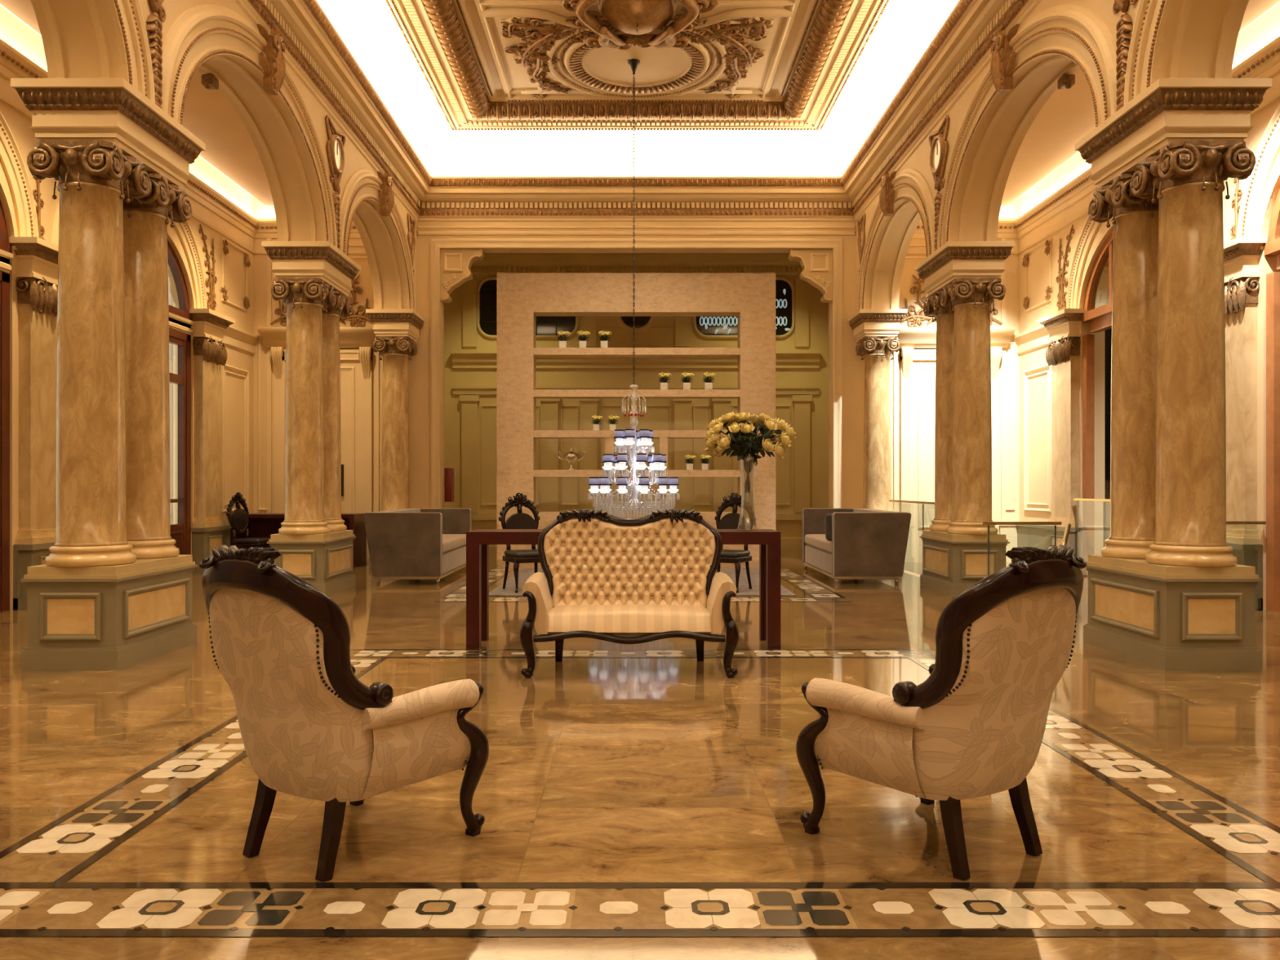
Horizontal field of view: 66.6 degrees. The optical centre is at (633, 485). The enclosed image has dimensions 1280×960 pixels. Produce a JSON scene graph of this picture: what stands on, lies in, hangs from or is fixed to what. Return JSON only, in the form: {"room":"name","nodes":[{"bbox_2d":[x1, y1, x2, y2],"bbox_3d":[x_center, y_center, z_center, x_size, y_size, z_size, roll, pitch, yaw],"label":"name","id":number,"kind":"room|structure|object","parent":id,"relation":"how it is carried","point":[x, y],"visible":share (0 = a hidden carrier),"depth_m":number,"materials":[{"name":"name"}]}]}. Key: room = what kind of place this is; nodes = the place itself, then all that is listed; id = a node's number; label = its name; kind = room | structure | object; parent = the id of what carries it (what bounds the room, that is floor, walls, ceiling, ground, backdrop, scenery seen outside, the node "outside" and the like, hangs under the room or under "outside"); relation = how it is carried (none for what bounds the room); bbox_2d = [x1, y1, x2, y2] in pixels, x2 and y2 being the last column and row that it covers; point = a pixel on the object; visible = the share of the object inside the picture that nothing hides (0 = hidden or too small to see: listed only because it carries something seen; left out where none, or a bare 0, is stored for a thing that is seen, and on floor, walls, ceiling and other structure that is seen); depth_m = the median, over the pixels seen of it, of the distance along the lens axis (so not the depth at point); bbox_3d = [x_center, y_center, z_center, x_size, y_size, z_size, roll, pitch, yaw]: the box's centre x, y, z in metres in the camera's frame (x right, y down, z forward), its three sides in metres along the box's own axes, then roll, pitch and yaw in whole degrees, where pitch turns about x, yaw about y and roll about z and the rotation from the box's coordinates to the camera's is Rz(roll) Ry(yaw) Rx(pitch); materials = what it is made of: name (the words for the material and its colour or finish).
{"room":"hotel lobby","nodes":[
{"label":"hotel lobby","id":0,"kind":"room"},
{"bbox_2d":[0,5,253,610],"bbox_3d":[-6.410,-1.800,4.750,0.340,6.100,22.500,0,0,0],"label":"wall","id":1,"kind":"structure","parent":0,"point":[13,32],"depth_m":13.79,"materials":[{"name":"beige paint"}]},
{"bbox_2d":[0,200,14,612],"bbox_3d":[-6.325,-1.125,8.300,0.230,4.750,2.960,0,0,0],"label":"window","id":2,"kind":"structure","parent":1,"relation":"in","point":[5,245],"depth_m":9.70,"materials":[{"name":"brown wood"}]},
{"bbox_2d":[0,111,39,250],"bbox_3d":[-6.210,-3.220,8.300,0.060,1.700,3.720,0,0,0],"label":"trim","id":3,"kind":"structure","parent":1,"relation":"attached to","point":[26,224],"depth_m":9.80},
{"bbox_2d":[8,236,58,609],"bbox_3d":[-6.115,-0.620,10.200,0.294,3.740,0.900,0,0,0],"label":"pilaster","id":4,"kind":"object","parent":1,"relation":"attached to","point":[37,274],"visible":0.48,"depth_m":9.94,"materials":[{"name":"stone"}]},
{"bbox_2d":[13,524,231,609],"bbox_3d":[-6.200,0.925,12.895,0.081,0.650,6.190,0,0,0],"label":"baseboard","id":5,"kind":"structure","parent":1,"relation":"attached to","point":[16,548],"depth_m":9.80,"materials":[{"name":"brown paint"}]},
{"bbox_2d":[51,200,207,308],"bbox_3d":[-6.210,-3.220,12.300,0.060,1.700,3.720,0,0,0],"label":"trim","id":6,"kind":"structure","parent":1,"relation":"attached to","point":[198,296],"depth_m":13.65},
{"bbox_2d":[32,177,259,511],"bbox_3d":[-6.197,-1.678,13.036,0.106,4.156,5.928,0,0,0],"label":"trim","id":7,"kind":"structure","parent":1,"relation":"attached to","point":[237,338],"depth_m":14.96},
{"bbox_2d":[168,275,173,524],"bbox_3d":[-6.500,-1.120,12.300,0.040,4.700,2.900,0,0,0],"label":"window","id":8,"kind":"structure","parent":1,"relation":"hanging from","point":[170,296],"depth_m":13.72,"materials":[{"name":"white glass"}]},
{"bbox_2d":[167,240,194,555],"bbox_3d":[-6.325,-1.125,12.300,0.230,4.750,2.960,0,0,0],"label":"window","id":9,"kind":"structure","parent":1,"relation":"in","point":[180,532],"depth_m":13.58,"materials":[{"name":"brown wood"}]},
{"bbox_2d":[0,39,366,253],"bbox_3d":[-5.160,-4.055,4.750,2.160,0.510,22.500,0,0,0],"label":"trim","id":10,"kind":"structure","parent":1,"relation":"attached to","point":[13,64],"depth_m":14.16,"materials":[{"name":"paint"}]},
{"bbox_2d":[189,308,235,574],"bbox_3d":[-6.115,-0.620,14.150,0.294,3.740,0.900,0,0,0],"label":"pilaster","id":11,"kind":"object","parent":1,"relation":"attached to","point":[208,528],"visible":0.97,"depth_m":13.95,"materials":[{"name":"yellow stone"}]},
{"bbox_2d":[0,0,273,205],"bbox_3d":[-4.980,-4.500,4.730,1.800,0.060,21.660,0,0,0],"label":"ceiling","id":12,"kind":"structure","parent":0,"point":[208,114],"depth_m":12.34,"materials":[{"name":"paint"}]},
{"bbox_2d":[31,0,417,311],"bbox_3d":[-3.820,-3.825,4.750,0.520,2.150,22.500,0,0,0],"label":"wall","id":13,"kind":"structure","parent":0,"point":[73,19],"depth_m":10.39,"materials":[{"name":"beige paint"}]},
{"bbox_2d":[40,0,155,103],"bbox_3d":[-3.745,-3.525,5.010,0.510,1.550,4.360,0,0,0],"label":"trim","id":14,"kind":"structure","parent":13,"relation":"attached to","point":[136,66],"depth_m":6.77,"materials":[{"name":"paint"}]},
{"bbox_2d":[146,0,165,119],"bbox_3d":[-3.528,-3.495,7.200,0.070,1.591,0.719,0,0,0],"label":"ornament","id":15,"kind":"object","parent":13,"relation":"attached to","point":[154,27],"visible":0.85,"depth_m":7.20,"materials":[{"name":"paint"}]},
{"bbox_2d":[200,74,218,89],"bbox_3d":[-4.000,-3.828,9.193,0.120,0.205,0.153,0,0,0],"label":"box","id":16,"kind":"object","parent":13,"relation":"attached to","point":[210,82],"visible":1,"depth_m":9.13,"materials":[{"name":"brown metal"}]},
{"bbox_2d":[160,4,337,247],"bbox_3d":[-3.745,-3.525,9.390,0.510,1.550,4.360,0,0,0],"label":"trim","id":17,"kind":"structure","parent":13,"relation":"attached to","point":[202,33],"depth_m":8.90,"materials":[{"name":"paint"}]},
{"bbox_2d":[256,23,285,94],"bbox_3d":[-3.447,-4.073,9.390,0.185,0.566,0.591,0,0,0],"label":"keystone ornament","id":18,"kind":"object","parent":13,"relation":"attached to","point":[273,66],"visible":1,"depth_m":9.31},
{"bbox_2d":[324,115,346,255],"bbox_3d":[-3.528,-3.495,11.580,0.070,1.591,0.719,0,0,0],"label":"ornament","id":19,"kind":"object","parent":13,"relation":"attached to","point":[335,146],"visible":0.94,"depth_m":11.53,"materials":[{"name":"beige ceramic"}]},
{"bbox_2d":[338,168,415,311],"bbox_3d":[-3.745,-3.525,13.650,0.510,1.550,4.100,0,0,0],"label":"trim","id":20,"kind":"structure","parent":13,"relation":"attached to","point":[363,184],"depth_m":13.92,"materials":[{"name":"paint"}]},
{"bbox_2d":[377,171,394,216],"bbox_3d":[-3.447,-4.073,13.650,0.185,0.566,0.591,0,0,0],"label":"keystone ornament","id":21,"kind":"object","parent":13,"relation":"attached to","point":[386,197],"visible":1,"depth_m":13.58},
{"bbox_2d":[407,213,415,302],"bbox_3d":[-3.533,-3.495,15.520,0.062,1.591,0.446,0,0,0],"label":"carving","id":22,"kind":"object","parent":13,"relation":"attached to","point":[411,222],"visible":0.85,"depth_m":15.53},
{"bbox_2d":[235,0,1041,235],"bbox_3d":[0.040,-4.543,4.750,7.200,0.865,22.500,0,0,0],"label":"trim","id":23,"kind":"structure","parent":13,"relation":"attached to","point":[960,51],"depth_m":14.68,"materials":[{"name":"paint"}]},
{"bbox_2d":[253,197,1018,521],"bbox_3d":[0.040,-1.825,16.150,13.160,6.150,0.300,0,0,0],"label":"wall","id":24,"kind":"structure","parent":0,"point":[419,367],"depth_m":16.00,"materials":[{"name":"beige paint"}]},
{"bbox_2d":[257,275,375,378],"bbox_3d":[-5.090,-2.577,15.917,2.040,2.334,0.206,0,0,0],"label":"overdoor","id":25,"kind":"object","parent":24,"relation":"attached to","point":[273,338],"visible":0.3,"depth_m":15.88,"materials":[{"name":"brown"}]},
{"bbox_2d":[257,238,378,513],"bbox_3d":[-5.210,-1.400,15.965,2.060,5.300,0.070,0,0,0],"label":"trim","id":26,"kind":"structure","parent":24,"relation":"attached to","point":[268,508],"depth_m":15.97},
{"bbox_2d":[273,349,372,562],"bbox_3d":[-5.090,-0.490,15.960,1.600,3.480,0.080,0,0,0],"label":"trim","id":27,"kind":"structure","parent":24,"relation":"attached to","point":[345,354],"depth_m":15.94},
{"bbox_2d":[284,360,360,513],"bbox_3d":[-5.090,-0.400,15.965,1.240,3.300,0.070,0,0,0],"label":"door","id":28,"kind":"structure","parent":24,"relation":"in","point":[350,371],"depth_m":15.97,"materials":[{"name":"beige wood"}]},
{"bbox_2d":[440,248,484,302],"bbox_3d":[-2.831,-3.466,16.140,0.698,0.867,0.300,0,0,0],"label":"bracket","id":29,"kind":"object","parent":24,"relation":"attached to","point":[455,264],"visible":1,"depth_m":16.02,"materials":[{"name":"brown"}]},
{"bbox_2d":[430,238,842,508],"bbox_3d":[0.040,-1.400,15.973,6.760,5.300,0.055,0,0,0],"label":"trim","id":30,"kind":"structure","parent":24,"relation":"attached to","point":[436,244],"depth_m":15.97,"materials":[{"name":"paint"}]},
{"bbox_2d":[787,248,832,302],"bbox_3d":[2.911,-3.466,16.140,0.698,0.867,0.300,0,0,0],"label":"bracket","id":31,"kind":"object","parent":24,"relation":"attached to","point":[816,264],"visible":1,"depth_m":16.02,"materials":[{"name":"brown"}]},
{"bbox_2d":[912,360,935,562],"bbox_3d":[5.170,-0.400,15.973,1.240,3.300,0.055,0,0,0],"label":"door","id":32,"kind":"structure","parent":24,"relation":"in","point":[923,371],"depth_m":15.97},
{"bbox_2d":[900,349,999,562],"bbox_3d":[5.170,-0.490,15.960,1.600,3.480,0.080,0,0,0],"label":"trim","id":33,"kind":"structure","parent":24,"relation":"attached to","point":[906,384],"depth_m":15.94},
{"bbox_2d":[893,238,1017,562],"bbox_3d":[5.290,-1.400,15.965,2.060,5.300,0.070,0,0,0],"label":"trim","id":34,"kind":"structure","parent":24,"relation":"attached to","point":[1010,531],"depth_m":15.97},
{"bbox_2d":[897,275,1015,378],"bbox_3d":[5.170,-2.577,15.917,2.040,2.334,0.206,0,0,0],"label":"overdoor","id":35,"kind":"object","parent":24,"relation":"attached to","point":[909,338],"visible":0.31,"depth_m":15.88,"materials":[{"name":"brown"}]},
{"bbox_2d":[444,275,828,537],"bbox_3d":[0.040,-1.850,20.100,8.400,6.200,0.200,0,0,0],"label":"wall","id":36,"kind":"structure","parent":0,"point":[655,418],"depth_m":20.00,"materials":[{"name":"beige paint"}]},
{"bbox_2d":[476,276,578,338],"bbox_3d":[-2.175,-3.650,19.970,2.100,1.270,0.061,0,0,0],"label":"window","id":37,"kind":"structure","parent":36,"relation":"in","point":[547,327],"depth_m":19.97,"materials":[{"name":"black glass"}]},
{"bbox_2d":[451,253,820,546],"bbox_3d":[0.040,-1.750,19.890,8.400,6.000,0.220,0,0,0],"label":"trim","id":38,"kind":"structure","parent":36,"relation":"attached to","point":[493,264],"depth_m":19.92,"materials":[{"name":"beige paint"}]},
{"bbox_2d":[614,316,657,333],"bbox_3d":[0.040,-3.550,19.970,0.880,0.880,0.060,0,0,0],"label":"window","id":39,"kind":"structure","parent":36,"relation":"in","point":[642,324],"depth_m":19.97,"materials":[{"name":"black glass"}]},
{"bbox_2d":[693,276,795,338],"bbox_3d":[2.255,-3.650,19.970,2.100,1.270,0.061,0,0,0],"label":"window","id":40,"kind":"structure","parent":36,"relation":"in","point":[708,327],"depth_m":19.97,"materials":[{"name":"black glass"}]},
{"bbox_2d":[443,302,829,508],"bbox_3d":[0.040,-1.800,16.310,8.400,6.100,0.060,0,0,0],"label":"wall","id":41,"kind":"structure","parent":0,"point":[443,303],"depth_m":16.30,"materials":[{"name":"beige paint"}]},
{"bbox_2d":[444,467,453,502],"bbox_3d":[-3.120,-0.015,16.490,0.120,0.570,0.260,0,0,0],"label":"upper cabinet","id":42,"kind":"object","parent":41,"relation":"attached to","point":[448,472],"visible":1,"depth_m":16.36,"materials":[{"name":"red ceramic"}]},
{"bbox_2d":[316,0,959,176],"bbox_3d":[0.040,-5.275,4.750,7.240,0.850,22.540,0,0,0],"label":"ceiling","id":43,"kind":"structure","parent":0,"point":[369,29],"depth_m":15.71,"materials":[{"name":"white paint"}]},
{"bbox_2d":[385,0,889,130],"bbox_3d":[0.040,-5.553,4.720,5.722,0.314,20.641,0,0,0],"label":"ceiling panel","id":44,"kind":"object","parent":43,"relation":"attached to","point":[487,64],"visible":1,"depth_m":12.81,"materials":[{"name":"paint"}]},
{"bbox_2d":[587,58,679,518],"bbox_3d":[0.000,-2.587,13.049,1.212,6.195,1.212,0,0,-29],"label":"chandelier","id":45,"kind":"object","parent":44,"relation":"hanging from","point":[629,488],"visible":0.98,"depth_m":12.85,"materials":[{"name":"glass"}]},
{"bbox_2d":[0,546,1279,959],"bbox_3d":[0.040,1.250,7.000,19.000,0.001,28.000,0,0,0],"label":"floor","id":46,"kind":"structure","parent":0,"point":[597,770],"depth_m":3.98,"materials":[{"name":"stone"}]},
{"bbox_2d":[10,78,205,670],"bbox_3d":[-3.820,-0.750,7.200,0.760,4.000,1.260,0,0,0],"label":"column pair","id":47,"kind":"object","parent":46,"relation":"on","point":[113,590],"visible":1,"depth_m":6.73,"materials":[{"name":"beige stone"}]},
{"bbox_2d":[0,657,386,882],"bbox_3d":[-1.975,1.248,5.075,0.370,0.002,4.010,0,0,0],"label":"trim","id":48,"kind":"structure","parent":46,"relation":"on","point":[61,852],"depth_m":3.75,"materials":[{"name":"brown stone"}]},
{"bbox_2d":[226,492,270,548],"bbox_3d":[-5.675,0.676,14.504,0.567,1.158,0.535,0,0,12],"label":"chair","id":49,"kind":"object","parent":46,"relation":"on","point":[238,520],"visible":0.81,"depth_m":14.43,"materials":[{"name":"brown wood"}]},
{"bbox_2d":[230,513,366,567],"bbox_3d":[-5.240,0.845,15.300,1.900,0.810,0.700,0,0,0],"label":"desk","id":50,"kind":"object","parent":46,"relation":"on","point":[260,525],"visible":0.39,"depth_m":15.25,"materials":[{"name":"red wood"}]},
{"bbox_2d":[261,240,360,595],"bbox_3d":[-3.800,-0.750,11.580,0.760,4.000,1.260,0,0,0],"label":"column pair","id":51,"kind":"object","parent":46,"relation":"on","point":[313,543],"visible":1,"depth_m":11.08,"materials":[{"name":"beige stone"}]},
{"bbox_2d":[198,545,488,881],"bbox_3d":[-1.029,0.723,3.364,0.762,1.066,0.826,0,0,33],"label":"armchair","id":52,"kind":"object","parent":46,"relation":"on","point":[310,729],"visible":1,"depth_m":3.10,"materials":[{"name":"beige fabric"}]},
{"bbox_2d":[365,309,424,566],"bbox_3d":[-3.800,-0.750,15.610,0.740,4.000,0.940,0,0,0],"label":"column","id":53,"kind":"structure","parent":46,"relation":"on","point":[397,331],"depth_m":15.35,"materials":[{"name":"beige stone"}]},
{"bbox_2d":[363,508,471,584],"bbox_3d":[-2.933,0.793,13.524,0.983,0.913,2.352,0,0,0],"label":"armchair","id":54,"kind":"object","parent":46,"relation":"on","point":[406,544],"visible":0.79,"depth_m":12.35,"materials":[{"name":"grey fabric"}]},
{"bbox_2d":[442,533,466,553],"bbox_3d":[-2.810,0.799,13.525,0.720,0.158,2.080,0,0,0],"label":"seat cushion","id":55,"kind":"object","parent":54,"relation":"on","point":[451,543],"depth_m":13.54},
{"bbox_2d":[440,565,513,597],"bbox_3d":[-1.975,1.248,13.085,0.370,0.002,4.430,0,0,0],"label":"trim","id":56,"kind":"structure","parent":46,"relation":"on","point":[496,572],"depth_m":12.98,"materials":[{"name":"brown stone"}]},
{"bbox_2d":[466,528,780,648],"bbox_3d":[-0.080,0.802,7.720,2.410,0.896,0.500,0,0,0],"label":"console table","id":57,"kind":"object","parent":46,"relation":"on","point":[477,540],"visible":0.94,"depth_m":7.47,"materials":[{"name":"red wood"}]},
{"bbox_2d":[737,454,758,530],"bbox_3d":[0.895,0.054,7.680,0.168,0.600,0.168,0,0,0],"label":"glass vase","id":58,"kind":"object","parent":57,"relation":"on","point":[755,455],"visible":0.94,"depth_m":7.67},
{"bbox_2d":[704,410,796,493],"bbox_3d":[0.903,-0.264,7.672,0.674,0.647,0.534,0,0,-23],"label":"bouquet","id":59,"kind":"object","parent":58,"relation":"in","point":[741,436],"visible":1,"depth_m":7.61,"materials":[{"name":"yellow plant"}]},
{"bbox_2d":[520,508,738,678],"bbox_3d":[-0.030,0.710,6.688,1.424,1.096,0.764,0,0,0],"label":"settee","id":60,"kind":"object","parent":46,"relation":"on","point":[606,577],"visible":1,"depth_m":6.89,"materials":[{"name":"fabric"}]},
{"bbox_2d":[497,272,775,559],"bbox_3d":[0.040,-1.175,16.710,4.720,4.850,0.420,0,0,0],"label":"shelving unit","id":61,"kind":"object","parent":46,"relation":"on","point":[522,297],"depth_m":16.50,"materials":[{"name":"stone"}]},
{"bbox_2d":[556,448,585,470],"bbox_3d":[-1.070,-0.460,16.640,0.430,0.380,0.258,0,0,30],"label":"cup","id":62,"kind":"object","parent":61,"relation":"on","point":[571,457],"visible":1,"depth_m":16.58,"materials":[{"name":"gold"}]},
{"bbox_2d":[564,454,578,470],"bbox_3d":[-1.070,-0.395,16.640,0.260,0.250,0.260,0,0,0],"label":"bowl","id":63,"kind":"object","parent":62,"relation":"on","point":[571,459],"depth_m":16.57,"materials":[{"name":"gold metal"}]},
{"bbox_2d":[0,882,1279,936],"bbox_3d":[0.100,1.248,2.885,4.520,0.002,0.370,0,0,0],"label":"floor border","id":64,"kind":"structure","parent":46,"relation":"on","point":[26,908],"depth_m":2.89,"materials":[{"name":"brown stone"}]},
{"bbox_2d":[488,568,795,595],"bbox_3d":[0.080,1.243,12.825,3.520,0.014,3.550,0,0,0],"label":"rug","id":65,"kind":"object","parent":46,"relation":"on","point":[524,574],"visible":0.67,"depth_m":12.26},
{"bbox_2d":[497,493,540,592],"bbox_3d":[-1.266,0.661,11.564,0.535,1.158,0.567,0,0,-28],"label":"chair","id":66,"kind":"object","parent":65,"relation":"on","point":[520,520],"visible":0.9,"depth_m":11.67,"materials":[{"name":"wood"}]},
{"bbox_2d":[714,493,755,592],"bbox_3d":[1.108,0.661,11.563,0.535,1.158,0.567,0,0,28],"label":"chair","id":67,"kind":"object","parent":65,"relation":"on","point":[730,521],"visible":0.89,"depth_m":11.68,"materials":[{"name":"brown wood"}]},
{"bbox_2d":[350,648,936,657],"bbox_3d":[0.100,1.248,7.265,4.520,0.002,0.370,0,0,0],"label":"trim","id":68,"kind":"structure","parent":46,"relation":"on","point":[353,654],"depth_m":7.23,"materials":[{"name":"brown stone"}]},
{"bbox_2d":[434,597,852,601],"bbox_3d":[0.100,1.248,10.685,4.520,0.002,0.370,0,0,0],"label":"trim","id":69,"kind":"structure","parent":46,"relation":"on","point":[441,599],"depth_m":10.69,"materials":[{"name":"brown stone"}]},
{"bbox_2d":[780,565,844,597],"bbox_3d":[2.175,1.248,13.085,0.370,0.002,4.430,0,0,0],"label":"trim","id":70,"kind":"structure","parent":46,"relation":"on","point":[808,586],"depth_m":12.28,"materials":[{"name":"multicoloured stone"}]},
{"bbox_2d":[801,507,911,584],"bbox_3d":[3.023,0.793,13.526,0.983,0.913,2.352,0,0,0],"label":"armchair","id":71,"kind":"object","parent":46,"relation":"on","point":[866,544],"visible":1,"depth_m":12.35,"materials":[{"name":"grey fabric"}]},
{"bbox_2d":[804,533,831,552],"bbox_3d":[2.900,0.799,13.525,0.720,0.158,2.080,0,0,0],"label":"seat cushion","id":72,"kind":"object","parent":71,"relation":"on","point":[818,543],"depth_m":13.61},
{"bbox_2d":[824,513,831,541],"bbox_3d":[2.780,0.539,12.637,0.600,0.357,0.187,0,0,0],"label":"throw cushion","id":73,"kind":"object","parent":71,"relation":"on","point":[828,519],"visible":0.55,"depth_m":12.58,"materials":[{"name":"black fabric"}]},
{"bbox_2d":[848,309,906,511],"bbox_3d":[3.880,-0.750,15.610,0.740,4.000,0.940,0,0,0],"label":"column","id":74,"kind":"structure","parent":46,"relation":"on","point":[876,331],"depth_m":15.35,"materials":[{"name":"brown stone"}]},
{"bbox_2d":[795,544,1087,879],"bbox_3d":[1.093,0.723,3.378,0.762,1.066,0.826,0,0,-32],"label":"armchair","id":75,"kind":"object","parent":46,"relation":"on","point":[975,726],"visible":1,"depth_m":3.12,"materials":[{"name":"beige fabric"}]},
{"bbox_2d":[915,240,1014,596],"bbox_3d":[3.900,-0.750,11.580,0.760,4.000,1.260,0,0,0],"label":"column pair","id":76,"kind":"object","parent":46,"relation":"on","point":[962,283],"visible":0.98,"depth_m":11.08,"materials":[{"name":"brown stone"}]},
{"bbox_2d":[982,521,1062,576],"bbox_3d":[3.840,0.802,9.650,0.760,0.895,0.057,0,0,0],"label":"glass balustrade","id":77,"kind":"object","parent":46,"relation":"on","point":[988,523],"visible":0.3,"depth_m":9.62,"materials":[{"name":"gold metal"}]},
{"bbox_2d":[1074,497,1110,575],"bbox_3d":[6.220,0.712,12.450,0.060,1.075,2.540,0,0,0],"label":"glass balustrade","id":78,"kind":"object","parent":46,"relation":"on","point":[1075,499],"visible":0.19,"depth_m":13.21,"materials":[{"name":"gold metal"}]},
{"bbox_2d":[909,657,1279,882],"bbox_3d":[2.175,1.248,5.075,0.370,0.002,4.010,0,0,0],"label":"trim","id":79,"kind":"structure","parent":46,"relation":"on","point":[1253,846],"depth_m":3.90,"materials":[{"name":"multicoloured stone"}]},
{"bbox_2d":[1075,78,1271,670],"bbox_3d":[3.920,-0.750,7.200,0.760,4.000,1.260,0,0,0],"label":"column pair","id":80,"kind":"object","parent":46,"relation":"on","point":[1167,590],"visible":1,"depth_m":6.73,"materials":[{"name":"brown stone"}]},
{"bbox_2d":[855,0,1248,311],"bbox_3d":[3.900,-3.825,4.750,0.520,2.150,22.500,0,0,0],"label":"wall","id":81,"kind":"structure","parent":0,"point":[1205,20],"depth_m":10.42,"materials":[{"name":"beige paint"}]},
{"bbox_2d":[857,213,866,302],"bbox_3d":[3.613,-3.495,15.520,0.062,1.591,0.446,0,0,0],"label":"carving","id":82,"kind":"object","parent":81,"relation":"attached to","point":[862,222],"visible":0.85,"depth_m":15.52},
{"bbox_2d":[879,171,896,216],"bbox_3d":[3.527,-4.073,13.650,0.185,0.566,0.591,0,0,0],"label":"keystone ornament","id":83,"kind":"object","parent":81,"relation":"attached to","point":[886,197],"visible":1,"depth_m":13.58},
{"bbox_2d":[857,168,935,311],"bbox_3d":[3.825,-3.525,13.650,0.510,1.550,4.100,0,0,0],"label":"trim","id":84,"kind":"structure","parent":81,"relation":"attached to","point":[909,184],"depth_m":13.80,"materials":[{"name":"paint"}]},
{"bbox_2d":[928,115,950,256],"bbox_3d":[3.608,-3.495,11.580,0.070,1.591,0.719,0,0,0],"label":"ornament","id":85,"kind":"object","parent":81,"relation":"attached to","point":[940,145],"visible":0.96,"depth_m":11.54,"materials":[{"name":"beige stone"}]},
{"bbox_2d":[991,23,1019,94],"bbox_3d":[3.527,-4.073,9.390,0.185,0.566,0.591,0,0,0],"label":"keystone ornament","id":86,"kind":"object","parent":81,"relation":"attached to","point":[1002,65],"visible":1,"depth_m":9.31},
{"bbox_2d":[937,4,1118,248],"bbox_3d":[3.825,-3.525,9.390,0.510,1.550,4.360,0,0,0],"label":"trim","id":87,"kind":"structure","parent":81,"relation":"attached to","point":[1073,32],"depth_m":8.89,"materials":[{"name":"paint"}]},
{"bbox_2d":[1057,74,1075,89],"bbox_3d":[4.080,-3.828,9.193,0.120,0.205,0.153,0,0,0],"label":"box","id":88,"kind":"object","parent":81,"relation":"attached to","point":[1066,82],"visible":0.99,"depth_m":9.13,"materials":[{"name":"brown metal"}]},
{"bbox_2d":[1112,0,1137,121],"bbox_3d":[3.608,-3.495,7.200,0.070,1.591,0.719,0,0,0],"label":"ornament","id":89,"kind":"object","parent":81,"relation":"attached to","point":[1124,25],"visible":0.81,"depth_m":7.19,"materials":[{"name":"paint"}]},
{"bbox_2d":[1124,0,1239,105],"bbox_3d":[3.825,-3.525,5.010,0.510,1.550,4.360,0,0,0],"label":"trim","id":90,"kind":"structure","parent":81,"relation":"attached to","point":[1142,66],"depth_m":6.78,"materials":[{"name":"paint"}]},
{"bbox_2d":[1105,285,1110,545],"bbox_3d":[7.690,-1.700,7.550,2.300,5.900,17.500,0,0,0],"label":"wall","id":91,"kind":"structure","parent":0,"point":[1107,482],"depth_m":16.00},
{"bbox_2d":[1105,298,1111,479],"bbox_3d":[8.000,-1.575,15.960,0.680,2.950,0.060,0,0,0],"label":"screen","id":92,"kind":"object","parent":91,"relation":"attached to","point":[1108,332],"visible":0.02,"depth_m":15.93,"materials":[{"name":"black glass"}]},
{"bbox_2d":[1000,0,1279,205],"bbox_3d":[5.060,-4.500,4.730,1.800,0.060,21.660,0,0,0],"label":"ceiling","id":93,"kind":"structure","parent":0,"point":[1068,116],"depth_m":12.34,"materials":[{"name":"paint"}]},
{"bbox_2d":[1018,2,1279,610],"bbox_3d":[6.490,-1.800,4.750,0.340,6.100,22.500,0,0,0],"label":"wall","id":94,"kind":"structure","parent":0,"point":[1265,29],"depth_m":13.80,"materials":[{"name":"beige paint"}]},
{"bbox_2d":[1037,308,1084,572],"bbox_3d":[6.195,-0.620,14.150,0.294,3.740,0.900,0,0,0],"label":"pilaster","id":95,"kind":"object","parent":94,"relation":"attached to","point":[1063,326],"visible":0.96,"depth_m":13.95,"materials":[{"name":"yellow stone"}]},
{"bbox_2d":[1066,216,1113,308],"bbox_3d":[6.290,-3.220,12.300,0.060,1.700,3.720,0,0,0],"label":"trim","id":96,"kind":"structure","parent":94,"relation":"attached to","point":[1074,296],"depth_m":13.69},
{"bbox_2d":[906,35,1279,253],"bbox_3d":[5.240,-4.055,4.750,2.160,0.510,22.500,0,0,0],"label":"trim","id":97,"kind":"structure","parent":94,"relation":"attached to","point":[1265,63],"depth_m":13.99,"materials":[{"name":"paint"}]},
{"bbox_2d":[1080,230,1113,574],"bbox_3d":[6.420,-1.125,12.300,0.200,4.750,2.960,0,0,0],"label":"window","id":98,"kind":"structure","parent":94,"relation":"in","point":[1090,313],"depth_m":13.66,"materials":[{"name":"orange wood"}]},
{"bbox_2d":[1013,177,1242,511],"bbox_3d":[6.277,-1.678,13.036,0.106,4.156,5.928,0,0,0],"label":"trim","id":99,"kind":"structure","parent":94,"relation":"attached to","point":[1035,338],"depth_m":14.85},
{"bbox_2d":[1016,524,1262,609],"bbox_3d":[6.280,0.925,12.895,0.081,0.650,6.190,0,0,0],"label":"baseboard","id":100,"kind":"structure","parent":94,"relation":"attached to","point":[1028,535],"depth_m":14.95,"materials":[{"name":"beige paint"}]},
{"bbox_2d":[1223,236,1266,598],"bbox_3d":[6.195,-0.620,10.200,0.294,3.740,0.900,0,0,0],"label":"pilaster","id":101,"kind":"object","parent":94,"relation":"attached to","point":[1241,254],"visible":0.43,"depth_m":9.91,"materials":[{"name":"yellow stone"}]},
{"bbox_2d":[1226,188,1279,612],"bbox_3d":[6.145,-1.125,8.300,0.750,4.750,2.960,0,0,0],"label":"window","id":102,"kind":"structure","parent":94,"relation":"in","point":[1272,247],"depth_m":9.67,"materials":[{"name":"orange wood"}]},
{"bbox_2d":[1236,104,1279,250],"bbox_3d":[6.290,-3.220,8.300,0.060,1.700,3.720,0,0,0],"label":"trim","id":103,"kind":"structure","parent":94,"relation":"attached to","point":[1268,150],"depth_m":9.77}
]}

